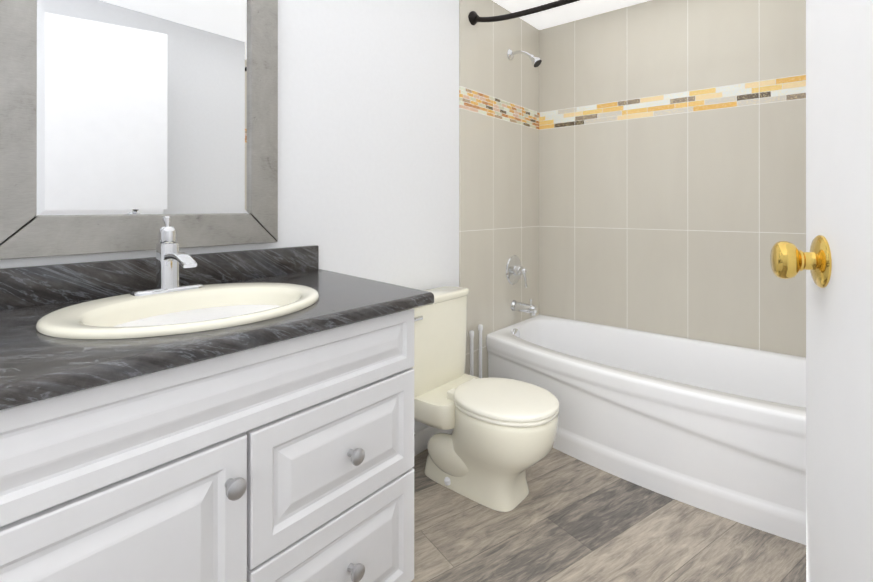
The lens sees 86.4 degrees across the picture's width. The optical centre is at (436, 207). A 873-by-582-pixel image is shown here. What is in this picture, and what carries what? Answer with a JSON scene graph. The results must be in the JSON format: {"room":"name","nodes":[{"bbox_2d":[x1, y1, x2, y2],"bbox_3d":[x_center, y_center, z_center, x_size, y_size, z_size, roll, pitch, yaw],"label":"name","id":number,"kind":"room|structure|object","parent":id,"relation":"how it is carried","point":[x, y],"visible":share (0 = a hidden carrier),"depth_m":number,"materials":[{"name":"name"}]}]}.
{"room":"bathroom","nodes":[
{"label":"bathroom","id":0,"kind":"room"},
{"bbox_2d":[0,0,458,433],"bbox_3d":[-0.498,-0.015,1.576,0.100,2.140,3.610,0,0,40],"label":"wall","id":1,"kind":"structure","parent":0,"point":[368,139],"depth_m":1.79,"materials":[{"name":"paint"}]},
{"bbox_2d":[0,0,277,259],"bbox_3d":[-0.721,-0.348,1.210,0.022,0.915,0.672,0,0,40],"label":"mirror","id":2,"kind":"object","parent":1,"relation":"attached to","point":[127,125],"visible":0.94,"depth_m":1.17,"materials":[{"name":"silver metal"}]},
{"bbox_2d":[414,426,452,455],"bbox_3d":[-0.153,1.010,1.903,0.012,0.090,0.836,0,0,40],"label":"baseboard","id":3,"kind":"structure","parent":1,"relation":"attached to","point":[422,437],"depth_m":2.02,"materials":[{"name":"white wood"}]},
{"bbox_2d":[459,0,538,377],"bbox_3d":[0.372,-0.014,2.541,0.008,2.140,0.814,0,0,40],"label":"wall tile","id":4,"kind":"structure","parent":1,"relation":"attached to","point":[498,158],"depth_m":2.46,"materials":[{"name":"beige tile"}]},
{"bbox_2d":[506,255,526,287],"bbox_3d":[0.464,0.355,2.579,0.086,0.173,0.164,0,0,40],"label":"tub valve","id":5,"kind":"object","parent":4,"relation":"attached to","point":[515,270],"visible":1,"depth_m":2.57,"materials":[{"name":"silver metal"}]},
{"bbox_2d":[511,299,536,315],"bbox_3d":[0.485,0.544,2.562,0.142,0.086,0.062,0,0,40],"label":"tub spout","id":6,"kind":"object","parent":4,"relation":"attached to","point":[530,309],"visible":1,"depth_m":2.54,"materials":[{"name":"silver metal"}]},
{"bbox_2d":[507,49,541,66],"bbox_3d":[0.479,-0.810,2.516,0.190,0.128,0.060,0,0,40],"label":"shower head","id":7,"kind":"object","parent":4,"relation":"attached to","point":[536,61],"visible":1,"depth_m":2.50},
{"bbox_2d":[468,0,579,24],"bbox_3d":[0.787,-0.918,1.795,1.605,0.100,0.068,0,0,40],"label":"shower curtain rod","id":8,"kind":"object","parent":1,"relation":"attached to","point":[474,17],"visible":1,"depth_m":2.13,"materials":[{"name":"black metal"}]},
{"bbox_2d":[492,0,649,29],"bbox_3d":[0.156,-1.136,1.034,1.800,0.100,3.610,0,0,40],"label":"ceiling","id":9,"kind":"structure","parent":0,"point":[566,13],"depth_m":2.55,"materials":[{"name":"paint"}]},
{"bbox_2d":[411,448,805,581],"bbox_3d":[0.156,1.104,1.032,1.800,0.100,3.610,0,0,40],"label":"floor","id":10,"kind":"structure","parent":0,"point":[568,518],"depth_m":1.48,"materials":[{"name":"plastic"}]},
{"bbox_2d":[0,216,433,581],"bbox_3d":[-0.497,0.538,1.029,0.596,1.033,1.020,0,0,40],"label":"bathroom vanity","id":11,"kind":"object","parent":10,"relation":"on","point":[169,412],"visible":1,"depth_m":0.83,"materials":[{"name":"white wood"}]},
{"bbox_2d":[0,245,433,409],"bbox_3d":[-0.500,0.186,1.032,0.588,0.113,1.020,0,0,40],"label":"countertop","id":12,"kind":"structure","parent":11,"relation":"on","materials":[{"name":"stone"}]},
{"bbox_2d":[130,216,203,295],"bbox_3d":[-0.608,0.112,1.088,0.151,0.181,0.156,0,0,40],"label":"faucet","id":13,"kind":"object","parent":12,"relation":"on","point":[168,256],"depth_m":1.10,"materials":[{"name":"silver metal"}]},
{"bbox_2d":[36,282,318,338],"bbox_3d":[-0.512,0.277,1.000,0.446,0.155,0.532,0,0,40],"label":"sink","id":14,"kind":"object","parent":12,"relation":"in","point":[189,310],"depth_m":0.99,"materials":[{"name":"beige ceramic"}]},
{"bbox_2d":[411,286,558,511],"bbox_3d":[0.154,0.706,1.772,0.622,0.698,0.424,0,0,40],"label":"toilet","id":15,"kind":"object","parent":10,"relation":"on","point":[494,445],"visible":0.9,"depth_m":1.70,"materials":[{"name":"ceramic"}]},
{"bbox_2d":[486,315,805,544],"bbox_3d":[0.997,0.855,2.047,1.580,0.400,0.755,0,0,40],"label":"bathtub","id":16,"kind":"object","parent":10,"relation":"on","point":[716,428],"visible":0.77,"depth_m":1.80,"materials":[{"name":"ceramic"}]},
{"bbox_2d":[469,330,473,375],"bbox_3d":[0.171,0.827,2.257,0.024,0.456,0.024,0,0,31],"label":"toilet brush","id":17,"kind":"object","parent":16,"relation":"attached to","point":[471,333],"depth_m":2.25,"materials":[{"name":"white plastic"}]},
{"bbox_2d":[478,324,482,377],"bbox_3d":[0.219,0.820,2.315,0.024,0.471,0.024,0,0,31],"label":"plunger","id":18,"kind":"object","parent":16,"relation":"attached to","point":[480,330],"depth_m":2.31,"materials":[{"name":"white plastic"}]},
{"bbox_3d":[1.276,-0.015,2.384,1.600,2.140,0.100,0,0,40],"label":"wall","id":19,"kind":"structure","parent":0,"visible":0},
{"bbox_2d":[539,0,805,356],"bbox_3d":[1.242,-0.015,2.343,1.584,2.140,0.008,0,0,40],"label":"wall tile","id":20,"kind":"structure","parent":19,"relation":"attached to","point":[672,167],"depth_m":2.35,"materials":[{"name":"beige tile"}]},
{"bbox_3d":[0.810,-0.016,0.491,0.100,2.140,3.610,0,0,40],"label":"wall","id":21,"kind":"structure","parent":0,"visible":0},
{"bbox_2d":[770,0,872,581],"bbox_3d":[0.454,0.070,0.420,0.289,1.952,0.738,0,0,40],"label":"door","id":22,"kind":"structure","parent":21,"relation":"in","point":[835,260],"depth_m":0.64,"materials":[{"name":"white wood"}]}
]}

